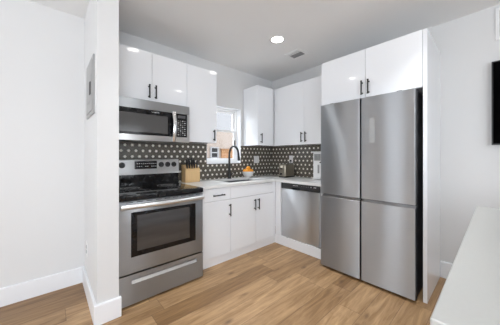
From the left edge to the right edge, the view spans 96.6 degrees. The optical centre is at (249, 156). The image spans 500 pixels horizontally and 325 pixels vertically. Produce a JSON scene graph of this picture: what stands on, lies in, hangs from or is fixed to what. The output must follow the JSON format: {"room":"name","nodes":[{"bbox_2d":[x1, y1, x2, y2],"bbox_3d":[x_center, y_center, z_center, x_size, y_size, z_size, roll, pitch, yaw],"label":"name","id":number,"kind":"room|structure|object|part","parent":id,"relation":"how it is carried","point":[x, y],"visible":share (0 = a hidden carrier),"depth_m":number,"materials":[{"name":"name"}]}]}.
{"room":"kitchen","nodes":[
{"label":"kitchen","id":0,"kind":"room"},
{"bbox_2d":[84,0,118,303],"bbox_3d":[-1.332,-0.068,1.972,0.144,2.604,0.777,0,0,-42],"label":"wall partition","id":1,"kind":"structure","parent":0,"point":[101,21],"depth_m":1.70,"materials":[{"name":"white paint"}]},
{"bbox_2d":[86,54,94,118],"bbox_3d":[-1.328,-0.561,1.842,0.023,0.450,0.405,0,0,-42],"label":"breaker panel","id":2,"kind":"object","parent":1,"relation":"attached to","point":[90,71],"visible":1,"depth_m":1.76,"materials":[{"name":"grey metal"}]},
{"bbox_3d":[-1.325,-0.561,1.844,0.016,0.386,0.341,0,0,-42],"label":"door","id":3,"kind":"part","parent":2,"relation":"part of","materials":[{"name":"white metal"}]},
{"bbox_2d":[82,266,120,324],"bbox_3d":[-1.327,1.159,1.963,0.175,0.151,0.797,0,0,-42],"label":"baseboard","id":4,"kind":"structure","parent":1,"relation":"attached to","point":[101,313],"depth_m":1.68,"materials":[{"name":"white paint"}]},
{"bbox_2d":[0,0,271,287],"bbox_3d":[-1.885,-0.068,2.098,6.300,2.604,0.150,0,0,-42],"label":"wall","id":5,"kind":"structure","parent":0,"point":[42,47],"depth_m":2.01,"materials":[{"name":"white paint"}]},
{"bbox_2d":[0,267,81,306],"bbox_3d":[-2.856,1.159,1.111,3.237,0.151,0.018,0,0,-42],"label":"baseboard","id":6,"kind":"structure","parent":5,"relation":"attached to","point":[22,291],"depth_m":1.98,"materials":[{"name":"white paint"}]},
{"bbox_2d":[119,43,186,106],"bbox_3d":[-1.119,-0.824,2.427,0.774,0.519,0.383,0,0,-42],"label":"upper cabinet","id":7,"kind":"object","parent":5,"relation":"attached to","point":[144,75],"visible":0.81,"depth_m":2.31,"materials":[{"name":"white paint"}]},
{"bbox_3d":[-1.167,-0.824,2.191,0.383,0.516,0.019,0,0,-42],"label":"door","id":8,"kind":"part","parent":7,"relation":"part of","materials":[{"name":"white paint"}]},
{"bbox_3d":[-1.028,-0.672,2.277,0.018,0.137,0.039,0,0,-42],"label":"handle","id":9,"kind":"part","parent":7,"relation":"part of","materials":[{"name":"black metal"}]},
{"bbox_2d":[119,96,188,143],"bbox_3d":[-1.085,-0.359,2.380,0.762,0.406,0.483,0,0,-42],"label":"microwave","id":10,"kind":"object","parent":7,"relation":"attached to","point":[140,120],"visible":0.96,"depth_m":2.24,"materials":[{"name":"grey metal"}]},
{"bbox_3d":[-1.033,-0.343,2.206,0.605,0.252,0.037,0,0,-42],"label":"door","id":11,"kind":"part","parent":10,"relation":"part of","materials":[{"name":"black glass"}]},
{"bbox_3d":[-0.975,-0.188,2.258,0.762,0.057,0.036,0,0,-42],"label":"rail","id":12,"kind":"part","parent":10,"relation":"part of","materials":[{"name":"metal"}]},
{"bbox_3d":[-0.797,-0.322,2.354,0.041,0.321,0.060,0,0,-42],"label":"handle","id":13,"kind":"part","parent":10,"relation":"part of","materials":[{"name":"metal"}]},
{"bbox_3d":[-0.702,-0.343,2.504,0.027,0.252,0.036,0,0,-42],"label":"rail","id":14,"kind":"part","parent":10,"relation":"part of","materials":[{"name":"metal"}]},
{"bbox_3d":[-0.880,-0.824,2.450,0.385,0.516,0.019,0,0,-42],"label":"door","id":15,"kind":"part","parent":7,"relation":"part of","materials":[{"name":"white paint"}]},
{"bbox_2d":[119,142,271,181],"bbox_3d":[-0.572,0.071,3.173,2.592,0.496,0.008,0,0,-42],"label":"backsplash","id":16,"kind":"structure","parent":5,"relation":"attached to","point":[198,152],"depth_m":3.08,"materials":[{"name":"tile"}]},
{"bbox_2d":[254,156,258,162],"bbox_3d":[0.111,0.044,3.777,0.116,0.120,0.008,0,0,-42],"label":"outlet","id":17,"kind":"object","parent":16,"relation":"attached to","point":[256,158],"visible":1,"depth_m":3.77,"materials":[{"name":"white plastic"}]},
{"bbox_2d":[187,64,216,143],"bbox_3d":[-0.676,-0.630,2.820,0.407,0.906,0.375,0,0,-42],"label":"upper cabinet","id":18,"kind":"object","parent":5,"relation":"attached to","point":[201,82],"visible":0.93,"depth_m":2.71,"materials":[{"name":"white paint"}]},
{"bbox_2d":[207,105,240,163],"bbox_3d":[-0.430,-0.329,3.396,0.620,0.855,0.157,0,0,-42],"label":"window","id":19,"kind":"structure","parent":5,"relation":"in","point":[236,113],"depth_m":3.56,"materials":[{"name":"white plastic"}]},
{"bbox_3d":[-0.454,-0.176,3.422,0.560,0.490,0.025,0,0,-42],"label":"sash","id":20,"kind":"part","parent":19,"relation":"part of","materials":[{"name":"white plastic"}]},
{"bbox_3d":[-0.410,0.093,3.373,0.608,0.012,0.097,0,0,-42],"label":"sill","id":21,"kind":"part","parent":19,"relation":"part of","materials":[{"name":"white paint"}]},
{"bbox_3d":[-0.471,-0.558,3.442,0.560,0.335,0.025,0,0,-42],"label":"sash","id":22,"kind":"part","parent":19,"relation":"part of","materials":[{"name":"white plastic"}]},
{"bbox_2d":[243,85,284,146],"bbox_3d":[0.269,-0.630,3.670,0.674,0.906,0.375,0,0,-42],"label":"upper cabinet","id":23,"kind":"object","parent":5,"relation":"attached to","point":[258,101],"visible":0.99,"depth_m":3.46,"materials":[{"name":"white paint"}]},
{"bbox_3d":[0.239,-0.630,3.457,0.340,0.903,0.019,0,0,-42],"label":"door","id":24,"kind":"part","parent":23,"relation":"part of","materials":[{"name":"white paint"}]},
{"bbox_2d":[0,226,445,324],"bbox_3d":[0.005,1.294,-0.002,6.300,0.120,5.800,0,0,-42],"label":"floor","id":25,"kind":"structure","parent":0,"point":[274,283],"depth_m":1.90,"materials":[{"name":"brown wood"}]},
{"bbox_2d":[119,159,204,308],"bbox_3d":[-0.973,0.630,2.256,0.762,1.208,0.774,0,0,-42],"label":"range","id":26,"kind":"object","parent":25,"relation":"on","point":[161,217],"visible":0.96,"depth_m":2.03,"materials":[{"name":"grey metal"}]},
{"bbox_3d":[-1.312,0.087,2.286,0.060,0.060,0.041,0,0,-42],"label":"knob","id":27,"kind":"part","parent":26,"relation":"part of","materials":[{"name":"black plastic"}]},
{"bbox_3d":[-1.187,0.107,2.494,0.762,0.163,0.130,0,0,-42],"label":"control panel","id":28,"kind":"part","parent":26,"relation":"part of","materials":[{"name":"metal"}]},
{"bbox_3d":[-0.778,0.664,2.039,0.758,0.597,0.043,0,0,-42],"label":"oven door","id":29,"kind":"part","parent":26,"relation":"part of","materials":[{"name":"metal"}]},
{"bbox_3d":[-0.778,1.095,2.039,0.758,0.243,0.043,0,0,-42],"label":"drawer","id":30,"kind":"part","parent":26,"relation":"part of","materials":[{"name":"metal"}]},
{"bbox_2d":[119,183,202,201],"bbox_3d":[-0.955,0.336,2.236,0.762,0.047,0.586,0,0,-42],"label":"cooktop","id":31,"kind":"object","parent":26,"relation":"in","point":[140,192],"depth_m":2.11,"materials":[{"name":"black glass"}]},
{"bbox_3d":[-0.740,0.405,1.997,0.742,0.039,0.076,0,0,-42],"label":"handle","id":32,"kind":"part","parent":26,"relation":"part of","materials":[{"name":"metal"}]},
{"bbox_3d":[-0.766,0.636,2.017,0.474,0.299,0.002,0,0,-42],"label":"pane","id":33,"kind":"part","parent":26,"relation":"part of","materials":[{"name":"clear glass"}]},
{"bbox_3d":[-0.764,1.034,2.044,0.595,0.035,0.030,0,0,-42],"label":"recessed pull","id":34,"kind":"part","parent":26,"relation":"part of","materials":[{"name":"metal"}]},
{"bbox_2d":[201,187,231,269],"bbox_3d":[-0.583,0.794,2.729,0.444,0.879,0.635,0,0,-42],"label":"base cabinet","id":35,"kind":"object","parent":25,"relation":"on","point":[217,204],"visible":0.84,"depth_m":2.54,"materials":[{"name":"white paint"}]},
{"bbox_3d":[-0.373,0.430,2.556,0.360,0.141,0.019,0,0,-42],"label":"drawer","id":36,"kind":"part","parent":35,"relation":"part of","materials":[{"name":"white paint"}]},
{"bbox_3d":[-0.373,0.819,2.556,0.362,0.627,0.019,0,0,-42],"label":"door","id":37,"kind":"part","parent":35,"relation":"part of","materials":[{"name":"white paint"}]},
{"bbox_2d":[230,182,274,258],"bbox_3d":[-0.117,0.794,3.148,0.808,0.879,0.635,0,0,-42],"label":"base cabinet","id":38,"kind":"object","parent":25,"relation":"on","point":[252,204],"visible":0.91,"depth_m":2.90,"materials":[{"name":"white paint"}]},
{"bbox_3d":[-0.082,0.819,2.818,0.416,0.627,0.019,0,0,-42],"label":"door","id":39,"kind":"part","parent":38,"relation":"part of","materials":[{"name":"white paint"}]},
{"bbox_2d":[179,175,320,189],"bbox_3d":[0.184,0.337,2.914,1.832,0.034,1.404,0,0,-42],"label":"countertop","id":40,"kind":"structure","parent":38,"relation":"on","point":[210,183],"depth_m":2.96,"materials":[{"name":"white stone"}]},
{"bbox_2d":[181,164,199,182],"bbox_3d":[-0.763,0.209,2.865,0.200,0.222,0.120,0,0,-42],"label":"knife block","id":41,"kind":"object","parent":40,"relation":"on","point":[188,174],"visible":0.86,"depth_m":2.82,"materials":[{"name":"brown wood"}]},
{"bbox_2d":[227,145,239,178],"bbox_3d":[-0.206,0.076,3.249,0.136,0.488,0.274,0,0,-42],"label":"faucet","id":42,"kind":"object","parent":40,"relation":"on","point":[231,147],"visible":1,"depth_m":3.28,"materials":[{"name":"black metal"}]},
{"bbox_2d":[242,171,253,176],"bbox_3d":[-0.031,0.274,3.524,0.190,0.092,0.190,0,0,-42],"label":"bowl","id":43,"kind":"object","parent":40,"relation":"on","point":[245,174],"visible":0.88,"depth_m":3.46,"materials":[{"name":"white ceramic"}]},
{"bbox_2d":[279,160,293,177],"bbox_3d":[0.588,0.184,3.569,0.326,0.271,0.148,0,0,-42],"label":"toaster","id":44,"kind":"object","parent":40,"relation":"on","point":[285,170],"visible":1,"depth_m":3.48,"materials":[{"name":"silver metal"}]},
{"bbox_2d":[311,151,320,179],"bbox_3d":[0.991,0.121,3.199,0.190,0.398,0.168,0,0,-42],"label":"coffee maker","id":45,"kind":"object","parent":40,"relation":"on","point":[316,154],"visible":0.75,"depth_m":3.15,"materials":[{"name":"white plastic"}]},
{"bbox_3d":[0.953,0.005,3.151,0.005,0.094,0.100,0,0,-42],"label":"control panel","id":46,"kind":"part","parent":45,"relation":"part of","materials":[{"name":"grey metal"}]},
{"bbox_3d":[0.203,0.819,3.074,0.343,0.627,0.019,0,0,-42],"label":"door","id":47,"kind":"part","parent":38,"relation":"part of","materials":[{"name":"white paint"}]},
{"bbox_2d":[273,182,321,258],"bbox_3d":[0.824,0.794,3.102,0.611,0.879,0.827,0,0,-42],"label":"base unit","id":48,"kind":"object","parent":25,"relation":"on","point":[310,250],"visible":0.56,"depth_m":3.14,"materials":[{"name":"white paint"}]},
{"bbox_3d":[0.346,0.745,3.203,0.036,0.779,0.019,0,0,-42],"label":"return panel","id":49,"kind":"part","parent":48,"relation":"part of","materials":[{"name":"white paint"}]},
{"bbox_3d":[0.406,0.733,3.180,0.020,0.756,0.092,0,0,-42],"label":"filler panel","id":50,"kind":"part","parent":48,"relation":"part of","materials":[{"name":"white paint"}]},
{"bbox_3d":[0.645,0.794,3.345,0.551,0.879,0.018,0,0,-42],"label":"panel","id":51,"kind":"part","parent":48,"relation":"part of","materials":[{"name":"white wood"}]},
{"bbox_2d":[281,182,320,247],"bbox_3d":[0.845,0.795,3.106,0.553,0.878,0.597,0,0,-42],"label":"dishwasher","id":52,"kind":"object","parent":25,"relation":"on","point":[301,204],"visible":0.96,"depth_m":2.88,"materials":[{"name":"grey metal"}]},
{"bbox_2d":[321,88,422,300],"bbox_3d":[1.339,0.322,2.412,0.667,1.824,0.878,0,0,-42],"label":"fridge","id":53,"kind":"object","parent":25,"relation":"on","point":[372,146],"visible":0.98,"depth_m":2.09,"materials":[{"name":"grey metal"}]},
{"bbox_3d":[0.968,0.824,2.381,0.070,0.769,0.426,0,0,-42],"label":"door","id":54,"kind":"part","parent":53,"relation":"part of","materials":[{"name":"metal"}]},
{"bbox_3d":[0.968,-0.086,2.381,0.070,0.985,0.426,0,0,-42],"label":"door","id":55,"kind":"part","parent":53,"relation":"part of","materials":[{"name":"metal"}]},
{"bbox_3d":[1.265,-0.086,2.051,0.070,0.985,0.436,0,0,-42],"label":"door","id":56,"kind":"part","parent":53,"relation":"part of","materials":[{"name":"metal"}]},
{"bbox_3d":[1.265,0.824,2.051,0.070,0.769,0.436,0,0,-42],"label":"door","id":57,"kind":"part","parent":53,"relation":"part of","materials":[{"name":"metal"}]},
{"bbox_2d":[423,28,439,303],"bbox_3d":[1.718,0.075,2.095,0.645,2.317,0.030,0,0,-42],"label":"end panel","id":58,"kind":"object","parent":25,"relation":"on","point":[431,53],"visible":1,"depth_m":1.99,"materials":[{"name":"white paint"}]},
{"bbox_2d":[430,206,499,324],"bbox_3d":[1.220,0.777,0.611,1.507,0.914,0.905,0,0,-42],"label":"kitchen island","id":59,"kind":"object","parent":25,"relation":"on","point":[470,293],"visible":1,"depth_m":0.58,"materials":[{"name":"white stone"}]},
{"bbox_2d":[29,0,499,81],"bbox_3d":[0.005,-1.430,-0.002,6.300,0.120,5.800,0,0,-42],"label":"ceiling","id":60,"kind":"structure","parent":0,"point":[234,34],"depth_m":2.30,"materials":[{"name":"paint"}]},
{"bbox_2d":[270,35,284,42],"bbox_3d":[0.319,-1.367,2.594,0.180,0.006,0.180,0,0,-42],"label":"recessed light","id":61,"kind":"object","parent":60,"relation":"in","point":[277,38],"visible":1,"depth_m":2.59,"materials":[{"name":"white plastic"}]},
{"bbox_2d":[285,48,308,59],"bbox_3d":[0.618,-1.365,2.964,0.210,0.011,0.240,0,0,-42],"label":"ceiling vent","id":62,"kind":"object","parent":60,"relation":"in","point":[297,53],"visible":1,"depth_m":2.96,"materials":[{"name":"white plastic"}]},
{"bbox_2d":[272,4,499,263],"bbox_3d":[2.341,-0.068,1.999,0.150,2.604,5.650,0,0,-42],"label":"wall","id":63,"kind":"structure","parent":0,"point":[468,46],"depth_m":2.17,"materials":[{"name":"white paint"}]},
{"bbox_2d":[272,145,320,177],"bbox_3d":[0.862,0.071,3.524,0.008,0.496,1.404,0,0,-42],"label":"backsplash","id":64,"kind":"structure","parent":63,"relation":"attached to","point":[302,155],"depth_m":3.62,"materials":[{"name":"tile"}]},
{"bbox_2d":[274,76,321,146],"bbox_3d":[0.835,-0.630,3.285,0.349,0.906,1.031,0,0,-42],"label":"upper cabinet","id":65,"kind":"object","parent":63,"relation":"attached to","point":[297,106],"visible":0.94,"depth_m":3.23,"materials":[{"name":"white paint"}]},
{"bbox_3d":[0.602,-0.630,3.356,0.019,0.903,0.507,0,0,-42],"label":"door","id":66,"kind":"part","parent":65,"relation":"part of","materials":[{"name":"white paint"}]},
{"bbox_3d":[0.929,-0.630,2.992,0.019,0.903,0.466,0,0,-42],"label":"door","id":67,"kind":"part","parent":65,"relation":"part of","materials":[{"name":"white paint"}]},
{"bbox_2d":[322,30,422,104],"bbox_3d":[1.375,-0.839,2.441,0.692,0.488,0.944,0,0,-42],"label":"upper cabinet","id":68,"kind":"object","parent":63,"relation":"attached to","point":[394,65],"visible":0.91,"depth_m":2.15,"materials":[{"name":"white paint"}]},
{"bbox_3d":[0.999,-0.839,2.414,0.019,0.485,0.480,0,0,-42],"label":"door","id":69,"kind":"part","parent":68,"relation":"part of","materials":[{"name":"white paint"}]},
{"bbox_3d":[1.120,-0.694,2.236,0.039,0.140,0.018,0,0,-42],"label":"handle","id":70,"kind":"part","parent":68,"relation":"part of","materials":[{"name":"black metal"}]},
{"bbox_3d":[1.315,-0.839,2.063,0.019,0.485,0.458,0,0,-42],"label":"door","id":71,"kind":"part","parent":68,"relation":"part of","materials":[{"name":"white paint"}]},
{"bbox_2d":[440,261,452,278],"bbox_3d":[3.015,1.152,1.124,0.018,0.164,3.146,0,0,-42],"label":"baseboard","id":72,"kind":"structure","parent":63,"relation":"attached to","point":[445,267],"depth_m":2.26,"materials":[{"name":"white paint"}]},
{"bbox_2d":[492,60,499,144],"bbox_3d":[2.630,-0.480,1.526,0.052,0.746,1.320,0,0,-42],"label":"television","id":73,"kind":"object","parent":63,"relation":"attached to","point":[496,64],"visible":1,"depth_m":1.98,"materials":[{"name":"black plastic"}]},
{"bbox_2d":[496,7,499,40],"bbox_3d":[2.410,-1.194,1.802,0.010,0.287,0.565,0,0,-42],"label":"air vent","id":74,"kind":"object","parent":63,"relation":"in","point":[497,9],"visible":1,"depth_m":2.00,"materials":[{"name":"white plastic"}]},
{"label":"outside","id":75,"kind":"structure","parent":0,"visible":0},
{"bbox_3d":[-2.310,1.609,7.802,17.000,0.150,8.800,0,0,-42],"label":"ground","id":76,"kind":"structure","parent":75,"visible":0},
{"bbox_2d":[207,112,232,157],"bbox_3d":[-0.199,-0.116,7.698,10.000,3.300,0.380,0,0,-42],"label":"house","id":77,"kind":"structure","parent":76,"relation":"on","point":[220,149],"depth_m":6.96,"materials":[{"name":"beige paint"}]},
{"bbox_2d":[221,150,232,157],"bbox_3d":[-0.725,-0.091,7.043,0.440,0.270,0.050,0,0,-42],"label":"shutter","id":78,"kind":"object","parent":77,"relation":"hanging from","point":[224,153],"depth_m":6.98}
]}

